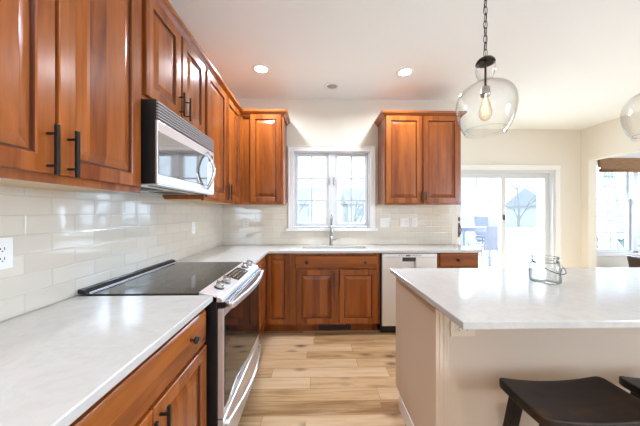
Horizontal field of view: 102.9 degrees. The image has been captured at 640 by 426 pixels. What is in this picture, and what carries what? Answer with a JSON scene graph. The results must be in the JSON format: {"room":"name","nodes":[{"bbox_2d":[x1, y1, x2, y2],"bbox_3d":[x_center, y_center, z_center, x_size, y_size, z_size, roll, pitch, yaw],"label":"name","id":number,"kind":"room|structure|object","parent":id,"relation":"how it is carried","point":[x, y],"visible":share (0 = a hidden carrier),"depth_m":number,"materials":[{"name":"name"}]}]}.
{"room":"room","nodes":[
{"label":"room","id":0,"kind":"room"},
{"bbox_2d":[2,192,212,321],"bbox_3d":[-1.216,-0.062,-0.177,0.140,2.745,6.998,0,0,-1],"label":"wall","id":1,"kind":"structure","parent":0,"point":[140,193],"depth_m":1.70,"materials":[{"name":"beige paint"}]},
{"bbox_2d":[0,237,12,269],"bbox_3d":[-1.156,0.148,0.925,0.009,0.115,0.072,0,0,-1],"label":"outlet","id":2,"kind":"object","parent":1,"relation":"attached to","point":[6,244],"visible":1,"depth_m":0.94,"materials":[{"name":"white plastic"}]},
{"bbox_2d":[0,244,7,262],"bbox_3d":[-1.153,0.148,0.925,0.003,0.068,0.033,0,0,-1],"label":"receptacle","id":3,"kind":"object","parent":2,"relation":"attached to","point":[3,247],"depth_m":0.93,"materials":[{"name":"white plastic"}]},
{"bbox_2d":[0,0,140,192],"bbox_3d":[-0.984,-0.624,0.808,0.365,1.057,0.837,0,0,-1],"label":"upper cabinet","id":4,"kind":"object","parent":1,"relation":"attached to","point":[70,70],"visible":1,"depth_m":0.85,"materials":[{"name":"brown wood"}]},
{"bbox_2d":[0,185,222,321],"bbox_3d":[-1.173,0.138,1.279,0.009,0.516,3.808,0,0,-1],"label":"backsplash","id":5,"kind":"structure","parent":1,"relation":"attached to","point":[65,242],"depth_m":1.26,"materials":[{"name":"beige tile"}]},
{"bbox_2d":[141,0,209,133],"bbox_3d":[-1.001,-0.854,1.579,0.365,0.596,0.704,0,0,-1],"label":"upper cabinet","id":6,"kind":"object","parent":1,"relation":"attached to","point":[173,64],"visible":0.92,"depth_m":1.46,"materials":[{"name":"brown wood"}]},
{"bbox_2d":[140,99,215,194],"bbox_3d":[-0.955,-0.343,1.579,0.458,0.418,0.692,0,0,-1],"label":"microwave","id":7,"kind":"object","parent":6,"relation":"attached to","point":[177,158],"visible":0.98,"depth_m":1.38,"materials":[{"name":"silver metal"}]},
{"bbox_2d":[191,221,194,233],"bbox_3d":[-1.187,0.138,2.395,0.012,0.115,0.072,0,0,-1],"label":"switch plate","id":8,"kind":"object","parent":1,"relation":"attached to","point":[192,223],"visible":1,"depth_m":2.38,"materials":[{"name":"white plastic"}]},
{"bbox_2d":[163,62,242,204],"bbox_3d":[-1.018,-0.624,2.399,0.365,1.057,0.936,0,0,-1],"label":"upper cabinet","id":9,"kind":"object","parent":1,"relation":"attached to","point":[223,112],"visible":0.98,"depth_m":2.28,"materials":[{"name":"brown wood"}]},
{"bbox_2d":[238,327,405,425],"bbox_3d":[3.408,1.335,0.824,9.450,0.050,8.800,0,0,-1],"label":"floor","id":10,"kind":"structure","parent":0,"point":[303,378],"depth_m":1.98,"materials":[{"name":"brown wood"}]},
{"bbox_2d":[69,309,205,425],"bbox_3d":[-0.829,0.869,0.800,0.675,0.883,0.835,0,0,-1],"label":"base cabinet","id":11,"kind":"object","parent":10,"relation":"on","point":[168,388],"visible":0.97,"depth_m":0.87,"materials":[{"name":"brown wood"}]},
{"bbox_2d":[0,295,212,425],"bbox_3d":[-0.822,0.411,0.303,0.652,0.030,1.842,0,0,-1],"label":"countertop","id":12,"kind":"structure","parent":11,"relation":"on","point":[57,360],"depth_m":0.74,"materials":[{"name":"white stone"}]},
{"bbox_2d":[78,259,262,425],"bbox_3d":[-0.792,0.836,1.636,0.766,0.948,0.806,0,0,-1],"label":"electric range","id":13,"kind":"object","parent":10,"relation":"on","point":[233,346],"visible":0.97,"depth_m":1.41,"materials":[{"name":"silver metal"}]},
{"bbox_2d":[86,262,241,295],"bbox_3d":[-0.868,0.400,1.635,0.535,0.019,0.802,0,0,-1],"label":"cooktop","id":14,"kind":"object","parent":13,"relation":"in","point":[167,278],"depth_m":1.48,"materials":[{"name":"black glass"}]},
{"bbox_2d":[256,253,293,340],"bbox_3d":[-0.750,0.869,2.740,0.917,0.883,0.903,0,0,-1],"label":"base cabinet","id":15,"kind":"object","parent":10,"relation":"on","point":[276,282],"visible":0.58,"depth_m":2.70,"materials":[{"name":"brown wood"}]},
{"bbox_2d":[176,244,482,263],"bbox_3d":[0.273,0.411,2.639,2.940,0.030,1.132,0,0,-1],"label":"countertop","id":16,"kind":"structure","parent":15,"relation":"on","point":[223,253],"depth_m":2.72,"materials":[{"name":"white stone"}]},
{"bbox_2d":[303,248,364,248],"bbox_3d":[0.167,0.523,2.942,0.764,0.194,0.299,0,0,-1],"label":"sink","id":17,"kind":"object","parent":16,"relation":"in","point":[303,248],"visible":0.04,"depth_m":3.08,"materials":[{"name":"white"}]},
{"bbox_2d":[329,213,339,245],"bbox_3d":[0.176,0.199,3.057,0.135,0.394,0.201,0,0,-1],"label":"kitchen faucet","id":18,"kind":"object","parent":16,"relation":"on","point":[331,239],"visible":0.99,"depth_m":3.10,"materials":[{"name":"silver metal"}]},
{"bbox_2d":[293,253,379,330],"bbox_3d":[0.172,0.869,2.945,0.930,0.883,0.533,0,0,-1],"label":"base cabinet","id":19,"kind":"object","parent":10,"relation":"on","point":[328,288],"visible":0.99,"depth_m":2.72,"materials":[{"name":"brown wood"}]},
{"bbox_2d":[319,324,350,329],"bbox_3d":[0.164,1.257,2.832,0.360,0.070,0.013,0,0,-1],"label":"register","id":20,"kind":"object","parent":19,"relation":"attached to","point":[331,326],"visible":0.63,"depth_m":2.83,"materials":[{"name":"black metal"}]},
{"bbox_2d":[377,253,436,332],"bbox_3d":[0.957,0.873,2.965,0.618,0.875,0.474,0,0,-1],"label":"dishwasher","id":21,"kind":"object","parent":10,"relation":"on","point":[388,261],"visible":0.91,"depth_m":2.73,"materials":[{"name":"white metal"}]},
{"bbox_2d":[380,253,380,323],"bbox_3d":[0.957,0.823,2.989,0.618,0.775,0.425,0,0,-1],"label":"tub","id":22,"kind":"object","parent":21,"relation":"in","point":[380,253],"depth_m":2.77,"materials":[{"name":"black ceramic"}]},
{"bbox_2d":[436,253,478,267],"bbox_3d":[1.494,0.869,2.973,0.445,0.883,0.533,0,0,-1],"label":"base cabinet","id":23,"kind":"object","parent":10,"relation":"on","point":[444,260],"visible":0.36,"depth_m":2.74,"materials":[{"name":"brown wood"}]},
{"bbox_2d":[396,277,639,425],"bbox_3d":[1.560,0.869,1.527,2.054,0.883,0.624,0,0,-1],"label":"kitchen island","id":24,"kind":"object","parent":10,"relation":"on","point":[443,379],"visible":0.4,"depth_m":1.21,"materials":[{"name":"beige paint"}]},
{"bbox_2d":[450,321,474,335],"bbox_3d":[0.672,0.544,1.200,0.118,0.072,0.009,0,0,-1],"label":"outlet","id":25,"kind":"object","parent":24,"relation":"attached to","point":[455,330],"visible":0.59,"depth_m":1.20,"materials":[{"name":"beige plastic"}]},
{"bbox_2d":[456,325,470,332],"bbox_3d":[0.672,0.544,1.197,0.068,0.033,0.003,0,0,-1],"label":"receptacle","id":26,"kind":"object","parent":25,"relation":"attached to","point":[458,330],"depth_m":1.20,"materials":[{"name":"beige plastic"}]},
{"bbox_2d":[390,267,639,329],"bbox_3d":[1.590,0.411,1.399,2.160,0.030,0.896,0,0,-1],"label":"island countertop","id":27,"kind":"structure","parent":24,"relation":"on","point":[606,297],"depth_m":1.22,"materials":[{"name":"white stone"}]},
{"bbox_2d":[529,254,566,284],"bbox_3d":[1.291,0.322,1.459,0.146,0.147,0.155,0,0,-1],"label":"glass jar","id":28,"kind":"object","parent":27,"relation":"on","point":[532,260],"visible":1,"depth_m":1.44,"materials":[{"name":"clear glass"}]},
{"bbox_2d":[499,376,639,425],"bbox_3d":[0.969,1.000,0.971,0.474,0.619,0.319,0,0,-1],"label":"stool","id":29,"kind":"object","parent":10,"relation":"on","point":[588,401],"visible":1,"depth_m":0.96,"materials":[{"name":"brown wood"}]},
{"bbox_2d":[619,376,639,398],"bbox_3d":[1.484,1.000,0.982,0.474,0.619,0.319,0,0,-1],"label":"stool","id":30,"kind":"object","parent":10,"relation":"on","point":[632,384],"visible":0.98,"depth_m":1.05,"materials":[{"name":"brown wood"}]},
{"bbox_2d":[627,255,639,266],"bbox_3d":[6.008,1.031,4.321,0.852,0.558,0.842,0,0,-1],"label":"leather armchair","id":31,"kind":"object","parent":10,"relation":"on","point":[633,260],"visible":0.56,"depth_m":4.54,"materials":[{"name":"brown leather"}]},
{"bbox_2d":[236,98,456,244],"bbox_3d":[0.262,-0.062,3.284,2.966,2.745,0.140,0,0,-1],"label":"wall","id":32,"kind":"structure","parent":0,"point":[313,122],"depth_m":3.21,"materials":[{"name":"beige paint"}]},
{"bbox_2d":[243,218,248,226],"bbox_3d":[-0.926,0.123,3.175,0.072,0.115,0.009,0,0,-1],"label":"outlet","id":33,"kind":"object","parent":32,"relation":"attached to","point":[245,220],"visible":1,"depth_m":3.17,"materials":[{"name":"white plastic"}]},
{"bbox_2d":[240,109,289,204],"bbox_3d":[-0.785,-0.624,3.004,0.837,1.057,0.373,0,0,-1],"label":"upper cabinet","id":34,"kind":"object","parent":32,"relation":"attached to","point":[263,132],"visible":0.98,"depth_m":2.86,"materials":[{"name":"brown wood"}]},
{"bbox_2d":[286,146,377,230],"bbox_3d":[0.146,-0.308,3.262,1.147,1.065,0.180,0,0,-1],"label":"window","id":35,"kind":"structure","parent":32,"relation":"in","point":[331,178],"depth_m":3.23,"materials":[{"name":"white paint"}]},
{"bbox_2d":[298,157,324,222],"bbox_3d":[-0.105,-0.292,3.274,0.348,0.857,0.021,0,0,-1],"label":"window pane","id":36,"kind":"object","parent":35,"relation":"attached to","point":[311,178],"depth_m":3.26,"materials":[{"name":"clear glass"}]},
{"bbox_2d":[338,157,364,222],"bbox_3d":[0.401,-0.292,3.285,0.348,0.857,0.021,0,0,-1],"label":"grille","id":37,"kind":"object","parent":35,"relation":"attached to","point":[350,178],"depth_m":3.27,"materials":[{"name":"grey"}]},
{"bbox_2d":[223,203,451,244],"bbox_3d":[0.233,0.133,3.209,2.886,0.526,0.009,0,0,-1],"label":"backsplash","id":38,"kind":"structure","parent":32,"relation":"attached to","point":[268,224],"depth_m":3.21,"materials":[{"name":"beige tile"}]},
{"bbox_2d":[380,218,388,226],"bbox_3d":[0.816,0.120,3.211,0.118,0.115,0.012,0,0,-1],"label":"switch plate","id":39,"kind":"object","parent":32,"relation":"attached to","point":[384,222],"visible":1,"depth_m":3.21,"materials":[{"name":"white plastic"}]},
{"bbox_2d":[400,218,408,226],"bbox_3d":[1.066,0.120,3.216,0.118,0.115,0.012,0,0,-1],"label":"switch plate","id":40,"kind":"object","parent":32,"relation":"attached to","point":[404,222],"visible":1,"depth_m":3.21,"materials":[{"name":"white plastic"}]},
{"bbox_2d":[412,218,416,226],"bbox_3d":[1.193,0.120,3.221,0.072,0.115,0.009,0,0,-1],"label":"outlet","id":41,"kind":"object","parent":32,"relation":"attached to","point":[414,220],"visible":1,"depth_m":3.22,"materials":[{"name":"white plastic"}]},
{"bbox_2d":[374,110,466,204],"bbox_3d":[1.173,-0.624,3.046,0.971,1.057,0.373,0,0,-1],"label":"upper cabinet","id":42,"kind":"object","parent":32,"relation":"attached to","point":[419,152],"visible":1,"depth_m":2.90,"materials":[{"name":"brown wood"}]},
{"bbox_2d":[168,0,639,129],"bbox_3d":[3.408,-1.485,0.824,9.450,0.100,8.800,0,0,-1],"label":"ceiling","id":43,"kind":"structure","parent":0,"point":[571,64],"depth_m":2.28,"materials":[{"name":"white paint"}]},
{"bbox_2d":[252,64,269,73],"bbox_3d":[-0.588,-1.432,2.541,0.172,0.006,0.172,0,0,-1],"label":"recessed light","id":44,"kind":"object","parent":43,"relation":"in","point":[258,68],"visible":1,"depth_m":2.53,"materials":[{"name":"white paint"}]},
{"bbox_2d":[324,82,339,89],"bbox_3d":[0.136,-1.427,2.882,0.184,0.016,0.184,0,0,-1],"label":"recessed light","id":45,"kind":"object","parent":43,"relation":"in","point":[330,85],"visible":1,"depth_m":2.86,"materials":[{"name":"white paint"}]},
{"bbox_2d":[396,67,413,76],"bbox_3d":[0.865,-1.432,2.595,0.172,0.006,0.172,0,0,-1],"label":"recessed light","id":46,"kind":"object","parent":43,"relation":"in","point":[403,72],"visible":1,"depth_m":2.59,"materials":[{"name":"white paint"}]},
{"bbox_2d":[456,0,518,130],"bbox_3d":[0.908,-0.934,1.400,0.289,1.000,0.289,0,0,-1],"label":"pendant lamp","id":47,"kind":"object","parent":43,"relation":"hanging from","point":[486,61],"visible":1,"depth_m":1.40,"materials":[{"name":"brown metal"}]},
{"bbox_2d":[480,85,490,97],"bbox_3d":[0.908,-0.668,1.400,0.048,0.058,0.048,0,0,-1],"label":"socket","id":48,"kind":"object","parent":47,"relation":"attached to","point":[485,92],"depth_m":1.38,"materials":[{"name":"silver metal"}]},
{"bbox_2d":[461,129,580,267],"bbox_3d":[3.043,-0.062,4.427,2.884,2.745,0.140,0,0,-1],"label":"wall","id":49,"kind":"structure","parent":0,"point":[562,147],"depth_m":4.38,"materials":[{"name":"beige paint"}]},
{"bbox_2d":[457,165,561,267],"bbox_3d":[3.173,0.245,4.413,1.917,2.130,0.193,0,0,-1],"label":"door","id":50,"kind":"structure","parent":49,"relation":"in","point":[550,174],"depth_m":4.38,"materials":[{"name":"white paint"}]},
{"bbox_2d":[537,111,639,267],"bbox_3d":[4.631,-0.062,0.925,0.140,2.745,8.650,0,0,-1],"label":"wall","id":51,"kind":"structure","parent":0,"point":[608,139],"depth_m":4.26,"materials":[{"name":"beige paint"}]},
{"bbox_2d":[597,152,639,267],"bbox_3d":[6.249,-0.062,5.211,3.280,2.745,0.150,0,0,-1],"label":"wall","id":52,"kind":"structure","parent":0,"point":[602,261],"depth_m":5.13,"materials":[{"name":"beige paint"}]},
{"bbox_2d":[597,157,639,255],"bbox_3d":[6.359,-0.125,5.196,1.812,1.990,0.164,0,0,-1],"label":"window","id":53,"kind":"structure","parent":52,"relation":"in","point":[630,186],"depth_m":5.18,"materials":[{"name":"white paint"}]},
{"bbox_2d":[597,172,624,197],"bbox_3d":[5.931,-0.645,5.232,0.665,0.670,0.015,0,0,-1],"label":"grille","id":54,"kind":"object","parent":53,"relation":"attached to","point":[603,176],"depth_m":5.23,"materials":[{"name":"grey"}]},
{"bbox_2d":[598,158,639,171],"bbox_3d":[6.352,-0.953,5.076,1.600,0.285,0.075,0,0,-1],"label":"woven shade","id":55,"kind":"object","parent":53,"relation":"attached to","point":[607,164],"visible":0.83,"depth_m":5.06,"materials":[{"name":"brown wicker"}]},
{"label":"outside","id":56,"kind":"structure","parent":0,"visible":0},
{"bbox_2d":[479,259,536,267],"bbox_3d":[4.772,1.355,5.971,7.400,0.030,2.833,0,0,-1],"label":"deck","id":57,"kind":"object","parent":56,"point":[509,263],"visible":0.06,"depth_m":6.77,"materials":[{"name":"white"}]},
{"bbox_2d":[461,226,497,267],"bbox_3d":[3.797,0.840,6.203,1.000,1.000,0.440,0,0,-1],"label":"patio table","id":58,"kind":"object","parent":57,"relation":"on","point":[479,228],"visible":0.25,"depth_m":6.01,"materials":[{"name":"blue metal"}]},
{"bbox_2d":[467,226,497,267],"bbox_3d":[3.625,0.810,5.657,0.474,1.061,0.531,0,0,-16],"label":"patio chair","id":59,"kind":"object","parent":57,"relation":"on","point":[491,232],"visible":0.71,"depth_m":5.43,"materials":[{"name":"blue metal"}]},
{"bbox_2d":[474,216,496,254],"bbox_3d":[4.434,0.715,6.721,0.474,1.251,0.532,0,0,-7],"label":"patio chair","id":60,"kind":"object","parent":57,"relation":"on","point":[478,220],"visible":0.32,"depth_m":6.93,"materials":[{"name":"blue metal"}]},
{"bbox_2d":[467,227,615,260],"bbox_3d":[4.698,0.873,7.103,7.300,0.935,0.090,0,0,-1],"label":"deck railing","id":61,"kind":"object","parent":57,"relation":"on","point":[512,229],"visible":0.22,"depth_m":7.11,"materials":[{"name":"white"}]},
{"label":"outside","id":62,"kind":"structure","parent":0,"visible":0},
{"bbox_2d":[338,217,639,258],"bbox_3d":[3.754,1.980,57.844,130.000,0.100,104.500,0,0,-1],"label":"lawn","id":63,"kind":"structure","parent":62,"point":[492,221],"depth_m":19.30,"materials":[{"name":"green plant"}]},
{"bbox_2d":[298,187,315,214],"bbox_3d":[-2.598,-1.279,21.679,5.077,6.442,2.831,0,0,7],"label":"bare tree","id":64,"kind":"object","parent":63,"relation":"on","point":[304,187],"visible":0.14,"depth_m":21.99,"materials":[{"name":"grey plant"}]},
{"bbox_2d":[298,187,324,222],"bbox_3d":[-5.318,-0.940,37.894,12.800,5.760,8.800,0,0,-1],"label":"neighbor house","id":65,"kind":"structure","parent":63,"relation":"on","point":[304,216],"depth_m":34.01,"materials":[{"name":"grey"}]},
{"bbox_2d":[338,166,363,222],"bbox_3d":[2.245,-0.659,15.183,4.309,5.220,2.695,0,0,20],"label":"bare tree","id":66,"kind":"object","parent":63,"relation":"on","point":[348,194],"visible":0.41,"depth_m":15.74,"materials":[{"name":"grey plant"}]},
{"bbox_2d":[340,189,363,222],"bbox_3d":[9.592,-1.040,42.217,11.800,5.960,8.800,0,0,-1],"label":"neighbor house","id":67,"kind":"structure","parent":63,"relation":"on","point":[346,207],"depth_m":39.46,"materials":[{"name":"white"}]},
{"bbox_2d":[461,178,513,247],"bbox_3d":[7.775,-1.567,12.945,4.467,7.036,6.121,0,0,-11],"label":"bare tree","id":68,"kind":"object","parent":63,"relation":"on","point":[473,212],"visible":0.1,"depth_m":12.67,"materials":[{"name":"grey plant"}]},
{"bbox_2d":[492,179,536,226],"bbox_3d":[21.581,-2.749,28.411,4.810,9.394,6.011,0,0,19],"label":"bare tree","id":69,"kind":"object","parent":63,"relation":"on","point":[518,216],"visible":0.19,"depth_m":27.65,"materials":[{"name":"grey plant"}]},
{"bbox_2d":[505,188,598,226],"bbox_3d":[33.716,-0.840,36.736,8.800,5.560,8.800,0,0,-1],"label":"neighbor house","id":70,"kind":"structure","parent":63,"relation":"on","point":[529,218],"depth_m":36.73,"materials":[{"name":"grey"}]},
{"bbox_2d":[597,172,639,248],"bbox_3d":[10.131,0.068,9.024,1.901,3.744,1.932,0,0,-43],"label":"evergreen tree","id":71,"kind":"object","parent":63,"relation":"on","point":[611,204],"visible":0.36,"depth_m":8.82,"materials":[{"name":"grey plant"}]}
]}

